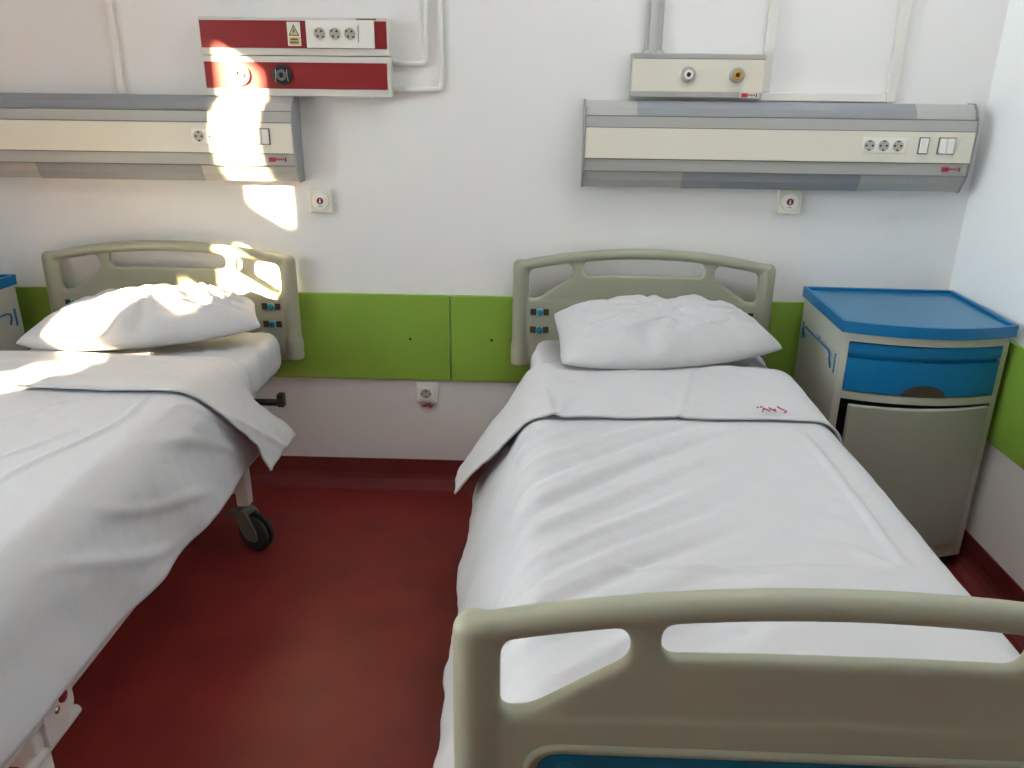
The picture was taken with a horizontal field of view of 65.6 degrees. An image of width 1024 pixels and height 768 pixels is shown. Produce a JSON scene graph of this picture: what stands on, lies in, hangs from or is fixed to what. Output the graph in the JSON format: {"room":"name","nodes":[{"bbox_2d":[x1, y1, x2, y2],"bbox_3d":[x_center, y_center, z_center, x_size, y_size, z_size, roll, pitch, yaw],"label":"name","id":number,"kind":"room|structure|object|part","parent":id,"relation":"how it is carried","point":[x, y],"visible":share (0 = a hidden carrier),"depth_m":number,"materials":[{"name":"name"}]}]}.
{"room":"hospital room","nodes":[
{"label":"hospital room","id":0,"kind":"room"},
{"bbox_2d":[0,0,1008,459],"bbox_3d":[-1.002,-1.198,2.679,5.505,3.500,0.200,1,20,2],"label":"wall","id":1,"kind":"structure","parent":0,"point":[442,192],"depth_m":2.72,"materials":[{"name":"white paint"}]},
{"bbox_2d":[105,0,126,92],"bbox_3d":[-1.290,-1.843,2.334,0.021,1.856,0.018,1,20,2],"label":"cable trunking","id":2,"kind":"object","parent":1,"relation":"attached to","point":[111,15],"visible":1,"depth_m":2.60,"materials":[{"name":"white plastic"}]},
{"bbox_2d":[0,93,304,182],"bbox_3d":[-1.331,-0.829,2.670,1.235,0.278,0.100,1,20,2],"label":"bed head unit","id":3,"kind":"object","parent":1,"relation":"attached to","point":[43,135],"visible":1,"depth_m":2.63,"materials":[{"name":"grey metal"}]},
{"bbox_2d":[35,163,205,180],"bbox_3d":[-1.327,-0.721,2.698,0.567,0.052,0.032,1,20,2],"label":"lamp","id":4,"kind":"object","parent":3,"relation":"attached to","point":[139,171],"depth_m":2.69,"materials":[{"name":"grey"}]},
{"bbox_2d":[0,93,242,109],"bbox_3d":[-1.333,-0.933,2.622,0.900,0.044,0.037,1,20,2],"label":"lamp","id":5,"kind":"object","parent":3,"relation":"attached to","point":[8,101],"depth_m":2.61,"materials":[{"name":"grey"}]},
{"bbox_2d":[193,130,204,142],"bbox_3d":[-1.031,-0.815,2.615,0.042,0.042,0.003,1,20,2],"label":"socket","id":6,"kind":"object","parent":3,"relation":"attached to","point":[198,135],"depth_m":2.61,"materials":[{"name":"beige"}]},
{"bbox_2d":[206,130,218,142],"bbox_3d":[-0.985,-0.814,2.613,0.042,0.042,0.003,1,20,2],"label":"socket","id":7,"kind":"object","parent":3,"relation":"attached to","point":[212,136],"depth_m":2.61,"materials":[{"name":"beige"}]},
{"bbox_3d":[-0.983,-0.815,2.615,0.144,0.048,0.002,1,20,2],"label":"socket plate","id":8,"kind":"part","parent":3,"relation":"part of","materials":[{"name":"white plastic"}]},
{"bbox_2d":[220,130,232,142],"bbox_3d":[-0.939,-0.813,2.612,0.042,0.042,0.003,1,20,2],"label":"socket","id":9,"kind":"object","parent":3,"relation":"attached to","point":[226,136],"depth_m":2.61,"materials":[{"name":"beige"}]},
{"bbox_2d":[253,128,270,144],"bbox_3d":[-0.821,-0.812,2.609,0.054,0.052,0.002,1,20,2],"label":"switch","id":10,"kind":"object","parent":3,"relation":"attached to","point":[261,136],"depth_m":2.60,"materials":[{"name":"white plastic"}]},
{"bbox_2d":[15,286,450,380],"bbox_3d":[-1.823,-0.204,2.966,3.194,0.325,0.016,1,20,2],"label":"wall panel","id":11,"kind":"object","parent":1,"relation":"attached to","point":[345,335],"visible":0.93,"depth_m":2.92,"materials":[{"name":"green laminate"}]},
{"bbox_2d":[198,16,391,56],"bbox_3d":[-0.696,-1.116,2.555,0.609,0.112,0.067,1,20,2],"label":"panel","id":12,"kind":"object","parent":1,"relation":"attached to","point":[240,36],"visible":1,"depth_m":2.53,"materials":[{"name":"red metal"}]},
{"bbox_2d":[289,25,299,44],"bbox_3d":[-0.694,-1.112,2.529,0.035,0.060,0.002,1,20,2],"label":"print","id":13,"kind":"object","parent":12,"relation":"attached to","point":[294,30],"depth_m":2.53,"materials":[{"name":"yellow paper"}]},
{"bbox_2d":[313,26,325,40],"bbox_3d":[-0.610,-1.110,2.519,0.043,0.043,0.003,1,20,2],"label":"socket","id":14,"kind":"object","parent":12,"relation":"attached to","point":[319,32],"depth_m":2.52,"materials":[{"name":"beige plastic"}]},
{"bbox_2d":[328,27,341,40],"bbox_3d":[-0.561,-1.109,2.518,0.043,0.043,0.003,1,20,2],"label":"socket","id":15,"kind":"object","parent":12,"relation":"attached to","point":[334,33],"depth_m":2.52,"materials":[{"name":"beige plastic"}]},
{"bbox_3d":[-0.545,-1.110,2.523,0.218,0.082,0.009,1,20,2],"label":"socket plate","id":16,"kind":"part","parent":12,"relation":"part of","materials":[{"name":"white plastic"}]},
{"bbox_2d":[343,27,356,40],"bbox_3d":[-0.513,-1.108,2.516,0.043,0.043,0.003,1,20,2],"label":"socket","id":17,"kind":"object","parent":12,"relation":"attached to","point":[349,33],"depth_m":2.52,"materials":[{"name":"beige plastic"}]},
{"bbox_2d":[202,55,393,97],"bbox_3d":[-0.696,-1.003,2.593,0.609,0.122,0.075,1,20,2],"label":"panel","id":18,"kind":"object","parent":1,"relation":"attached to","point":[308,76],"visible":1,"depth_m":2.57,"materials":[{"name":"red metal"}]},
{"bbox_2d":[230,64,249,84],"bbox_3d":[-0.880,-1.002,2.574,0.064,0.064,0.010,1,20,2],"label":"outlet","id":19,"kind":"object","parent":18,"relation":"attached to","point":[239,73],"depth_m":2.57,"materials":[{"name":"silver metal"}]},
{"bbox_2d":[272,64,291,85],"bbox_3d":[-0.744,-0.999,2.570,0.064,0.064,0.010,1,20,2],"label":"outlet","id":20,"kind":"object","parent":18,"relation":"attached to","point":[281,73],"depth_m":2.56,"materials":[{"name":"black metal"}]},
{"bbox_2d":[308,188,333,212],"bbox_3d":[-0.662,-0.635,2.755,0.080,0.082,0.030,1,20,2],"label":"button","id":21,"kind":"object","parent":1,"relation":"attached to","point":[320,199],"visible":1,"depth_m":2.74,"materials":[{"name":"beige plastic"}]},
{"bbox_2d":[249,455,487,491],"bbox_3d":[-0.974,0.339,3.120,5.005,0.112,0.045,1,20,2],"label":"baseboard","id":22,"kind":"structure","parent":1,"relation":"attached to","point":[288,471],"depth_m":3.12,"materials":[{"name":"red plastic"}]},
{"bbox_2d":[392,0,428,65],"bbox_3d":[-0.321,-1.863,2.286,0.118,1.762,0.015,1,20,2],"label":"pipe","id":23,"kind":"object","parent":1,"relation":"attached to","point":[425,7],"visible":1,"depth_m":2.57,"materials":[{"name":"white plastic"}]},
{"bbox_2d":[393,0,443,91],"bbox_3d":[-0.297,-1.825,2.299,0.166,1.842,0.015,1,20,2],"label":"pipe","id":24,"kind":"object","parent":1,"relation":"attached to","point":[439,2],"visible":1,"depth_m":2.59,"materials":[{"name":"white plastic"}]},
{"bbox_2d":[416,382,437,402],"bbox_3d":[-0.320,0.033,2.995,0.082,0.082,0.015,1,20,2],"label":"wall socket","id":25,"kind":"object","parent":1,"relation":"attached to","point":[427,392],"visible":1,"depth_m":2.99,"materials":[{"name":"white plastic"}]},
{"bbox_2d":[450,295,803,381],"bbox_3d":[0.654,-0.146,2.888,1.754,0.325,0.016,1,20,2],"label":"wall panel","id":26,"kind":"object","parent":1,"relation":"attached to","point":[481,326],"visible":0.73,"depth_m":2.89,"materials":[{"name":"green plastic"}]},
{"bbox_2d":[641,0,651,52],"bbox_3d":[0.440,-1.866,2.253,0.034,1.716,0.034,1,20,2],"label":"pipe","id":27,"kind":"object","parent":1,"relation":"attached to","point":[649,2],"visible":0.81,"depth_m":2.52,"materials":[{"name":"white plastic"}]},
{"bbox_2d":[654,0,664,52],"bbox_3d":[0.482,-1.865,2.251,0.034,1.716,0.034,1,20,2],"label":"pipe","id":28,"kind":"object","parent":1,"relation":"attached to","point":[662,2],"visible":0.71,"depth_m":2.52,"materials":[{"name":"white plastic"}]},
{"bbox_2d":[629,53,766,97],"bbox_3d":[0.602,-0.987,2.546,0.440,0.131,0.077,1,20,2],"label":"panel","id":29,"kind":"object","parent":1,"relation":"attached to","point":[698,75],"visible":1,"depth_m":2.53,"materials":[{"name":"beige metal"}]},
{"bbox_2d":[679,66,695,82],"bbox_3d":[0.558,-0.981,2.519,0.051,0.049,0.020,1,20,2],"label":"outlet","id":30,"kind":"object","parent":29,"relation":"attached to","point":[687,74],"depth_m":2.52,"materials":[{"name":"white plastic"}]},
{"bbox_2d":[728,67,744,82],"bbox_3d":[0.712,-0.977,2.514,0.051,0.049,0.020,1,20,2],"label":"outlet","id":31,"kind":"object","parent":29,"relation":"attached to","point":[735,74],"depth_m":2.51,"materials":[{"name":"gold metal"}]},
{"bbox_2d":[762,0,779,91],"bbox_3d":[0.830,-1.805,2.260,0.029,1.830,0.022,1,20,2],"label":"cable trunking","id":32,"kind":"object","parent":1,"relation":"attached to","point":[774,5],"visible":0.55,"depth_m":2.52,"materials":[{"name":"white plastic"}]},
{"bbox_2d":[581,99,978,192],"bbox_3d":[0.857,-0.777,2.601,1.247,0.278,0.100,1,20,2],"label":"bed head unit","id":33,"kind":"object","parent":1,"relation":"attached to","point":[626,143],"visible":1,"depth_m":2.56,"materials":[{"name":"grey metal"}]},
{"bbox_2d":[680,173,861,190],"bbox_3d":[0.853,-0.670,2.630,0.580,0.052,0.032,1,20,2],"label":"lamp","id":34,"kind":"object","parent":33,"relation":"attached to","point":[777,181],"depth_m":2.62,"materials":[{"name":"grey"}]},
{"bbox_2d":[637,100,916,118],"bbox_3d":[0.847,-0.882,2.553,0.887,0.044,0.037,1,20,2],"label":"lamp","id":35,"kind":"object","parent":33,"relation":"attached to","point":[646,109],"depth_m":2.55,"materials":[{"name":"grey"}]},
{"bbox_2d":[863,139,875,151],"bbox_3d":[1.146,-0.764,2.546,0.042,0.042,0.003,1,20,2],"label":"socket","id":36,"kind":"object","parent":33,"relation":"attached to","point":[869,145],"depth_m":2.55,"materials":[{"name":"beige"}]},
{"bbox_2d":[877,139,889,151],"bbox_3d":[1.191,-0.763,2.545,0.042,0.042,0.003,1,20,2],"label":"socket","id":37,"kind":"object","parent":33,"relation":"attached to","point":[883,145],"depth_m":2.54,"materials":[{"name":"beige"}]},
{"bbox_3d":[1.193,-0.764,2.547,0.142,0.048,0.002,1,20,2],"label":"socket plate","id":38,"kind":"part","parent":33,"relation":"part of","materials":[{"name":"white plastic"}]},
{"bbox_2d":[891,139,904,152],"bbox_3d":[1.236,-0.762,2.544,0.042,0.042,0.003,1,20,2],"label":"socket","id":39,"kind":"object","parent":33,"relation":"attached to","point":[897,145],"depth_m":2.54,"materials":[{"name":"beige"}]},
{"bbox_2d":[917,137,929,153],"bbox_3d":[1.316,-0.762,2.542,0.032,0.052,0.002,1,20,2],"label":"switch","id":40,"kind":"object","parent":33,"relation":"attached to","point":[923,143],"depth_m":2.54,"materials":[{"name":"white plastic"}]},
{"bbox_2d":[936,137,956,154],"bbox_3d":[1.388,-0.760,2.540,0.054,0.052,0.002,1,20,2],"label":"switch","id":41,"kind":"object","parent":33,"relation":"attached to","point":[944,145],"depth_m":2.54,"materials":[{"name":"white plastic"}]},
{"bbox_2d":[775,190,802,213],"bbox_3d":[0.940,-0.618,2.697,0.080,0.082,0.030,1,20,2],"label":"button","id":42,"kind":"object","parent":1,"relation":"attached to","point":[788,201],"visible":0.98,"depth_m":2.69,"materials":[{"name":"beige plastic"}]},
{"bbox_2d":[758,0,911,101],"bbox_3d":[1.031,-1.787,2.259,0.432,1.856,0.022,1,20,2],"label":"cable trunking","id":43,"kind":"object","parent":1,"relation":"attached to","point":[904,5],"visible":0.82,"depth_m":2.56,"materials":[{"name":"white plastic"}]},
{"bbox_2d":[9,486,1022,767],"bbox_3d":[-1.230,1.404,0.561,5.305,0.100,5.600,1,20,2],"label":"floor","id":44,"kind":"structure","parent":0,"point":[327,644],"depth_m":2.23,"materials":[{"name":"red laminate"}]},
{"bbox_2d":[0,274,27,350],"bbox_3d":[-2.035,0.080,2.748,0.508,0.835,0.499,2,20,4],"label":"bedside cabinet","id":45,"kind":"object","parent":44,"relation":"on","point":[11,325],"visible":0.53,"depth_m":2.81,"materials":[{"name":"grey plastic"}]},
{"bbox_2d":[2,240,304,767],"bbox_3d":[-1.256,0.289,2.030,0.916,0.959,2.029,1,20,2],"label":"hospital bed","id":46,"kind":"object","parent":44,"relation":"on","point":[277,314],"visible":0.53,"depth_m":2.80,"materials":[{"name":"beige plastic"}]},
{"bbox_3d":[-0.935,0.661,1.532,0.042,0.300,0.042,1,20,2],"label":"leg","id":47,"kind":"part","parent":46,"relation":"part of","materials":[{"name":"white metal"}]},
{"bbox_3d":[-0.922,0.725,1.443,0.024,0.097,0.450,1,20,2],"label":"guard rail","id":48,"kind":"part","parent":46,"relation":"part of","materials":[{"name":"white metal"}]},
{"bbox_3d":[-0.916,0.622,1.574,0.032,0.165,0.097,1,20,2],"label":"rail plate","id":49,"kind":"part","parent":46,"relation":"part of","materials":[{"name":"white metal"}]},
{"bbox_2d":[28,332,280,394],"bbox_3d":[-1.257,0.192,2.004,0.816,0.147,1.857,1,20,2],"label":"mattress","id":50,"kind":"object","parent":46,"relation":"on","point":[259,354],"visible":0.08,"depth_m":2.65,"materials":[{"name":"grey fabric"}]},
{"bbox_2d":[16,282,259,350],"bbox_3d":[-1.201,-0.230,2.613,0.729,0.176,0.352,1,20,2],"label":"pillow","id":51,"kind":"object","parent":50,"relation":"on","point":[164,314],"visible":1,"depth_m":2.54,"materials":[{"name":"grey fabric"}]},
{"bbox_2d":[0,351,295,767],"bbox_3d":[-1.249,0.296,1.889,1.018,0.340,1.556,1,20,2],"label":"duvet","id":52,"kind":"object","parent":50,"relation":"on","point":[111,465],"visible":1,"depth_m":1.85,"materials":[{"name":"grey fabric"}]},
{"bbox_3d":[-1.216,-0.302,2.859,0.916,0.430,0.062,1,20,2],"label":"headboard","id":53,"kind":"part","parent":46,"relation":"part of","materials":[{"name":"beige plastic"}]},
{"bbox_3d":[-0.892,0.260,2.609,0.042,0.300,0.042,1,20,2],"label":"leg","id":54,"kind":"part","parent":46,"relation":"part of","materials":[{"name":"white metal"}]},
{"bbox_3d":[-0.860,-0.274,2.829,0.023,0.023,0.009,1,20,2],"label":"knob","id":55,"kind":"part","parent":46,"relation":"part of","materials":[{"name":"teal plastic"}]},
{"bbox_3d":[-0.861,-0.213,2.852,0.023,0.023,0.009,1,20,2],"label":"knob","id":56,"kind":"part","parent":46,"relation":"part of","materials":[{"name":"teal plastic"}]},
{"bbox_2d":[452,249,1023,767],"bbox_3d":[0.415,0.329,1.978,0.916,0.959,2.029,1,20,2],"label":"hospital bed","id":57,"kind":"object","parent":44,"relation":"on","point":[654,706],"visible":0.52,"depth_m":0.94,"materials":[{"name":"beige plastic"}]},
{"bbox_3d":[0.097,-0.190,2.822,0.023,0.023,0.009,1,20,2],"label":"knob","id":58,"kind":"part","parent":57,"relation":"part of","materials":[{"name":"teal plastic"}]},
{"bbox_3d":[0.097,-0.251,2.799,0.023,0.023,0.009,1,20,2],"label":"knob","id":59,"kind":"part","parent":57,"relation":"part of","materials":[{"name":"teal plastic"}]},
{"bbox_3d":[0.455,-0.262,2.806,0.916,0.430,0.062,1,20,2],"label":"headboard","id":60,"kind":"part","parent":57,"relation":"part of","materials":[{"name":"beige plastic"}]},
{"bbox_2d":[530,340,768,368],"bbox_3d":[0.426,0.233,1.952,0.789,0.146,1.857,1,20,2],"label":"mattress","id":61,"kind":"object","parent":57,"relation":"on","point":[548,351],"visible":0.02,"depth_m":2.62,"materials":[{"name":"grey fabric"}]},
{"bbox_2d":[554,294,782,369],"bbox_3d":[0.497,-0.173,2.521,0.719,0.165,0.422,1,20,2],"label":"pillow","id":62,"kind":"object","parent":61,"relation":"on","point":[640,332],"visible":1,"depth_m":2.43,"materials":[{"name":"grey fabric"}]},
{"bbox_2d":[433,363,1019,767],"bbox_3d":[0.340,0.367,1.830,1.062,0.416,1.514,1,20,2],"label":"duvet","id":63,"kind":"object","parent":61,"relation":"on","point":[594,482],"visible":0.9,"depth_m":1.62,"materials":[{"name":"grey fabric"}]},
{"bbox_3d":[0.379,0.536,0.992,0.704,0.165,0.008,1,20,2],"label":"inset panel","id":64,"kind":"part","parent":57,"relation":"part of","materials":[{"name":"teal plastic"}]},
{"bbox_3d":[0.381,0.435,0.968,0.916,0.430,0.062,1,20,2],"label":"footboard","id":65,"kind":"part","parent":57,"relation":"part of","materials":[{"name":"beige plastic"}]},
{"bbox_2d":[793,286,1018,563],"bbox_3d":[1.249,0.145,2.677,0.508,0.835,0.499,2,20,4],"label":"bedside cabinet","id":66,"kind":"object","parent":44,"relation":"on","point":[908,380],"visible":0.82,"depth_m":2.44,"materials":[{"name":"grey plastic"}]},
{"bbox_3d":[1.240,0.294,2.497,0.426,0.477,0.055,1,20,0],"label":"door","id":67,"kind":"part","parent":66,"relation":"part of","materials":[{"name":"grey plastic"}]},
{"bbox_3d":[1.238,-0.044,2.396,0.442,0.150,0.071,2,20,4],"label":"drawer","id":68,"kind":"part","parent":66,"relation":"part of","materials":[{"name":"blue plastic"}]},
{"bbox_2d":[949,0,1023,589],"bbox_3d":[1.536,-0.089,-0.213,0.200,3.500,5.800,1,20,2],"label":"wall","id":69,"kind":"structure","parent":0,"point":[988,270],"depth_m":2.48,"materials":[{"name":"white paint"}]},
{"bbox_2d":[947,529,1023,649],"bbox_3d":[1.460,0.806,1.946,0.045,0.112,2.294,1,20,2],"label":"baseboard","id":70,"kind":"structure","parent":69,"relation":"attached to","point":[973,563],"depth_m":2.51,"materials":[{"name":"red plastic"}]},
{"bbox_2d":[986,340,1023,469],"bbox_3d":[1.468,0.398,1.456,0.015,0.325,2.982,1,20,2],"label":"wall panel","id":71,"kind":"object","parent":69,"relation":"attached to","point":[1006,428],"visible":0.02,"depth_m":2.38,"materials":[{"name":"green laminate"}]}
]}

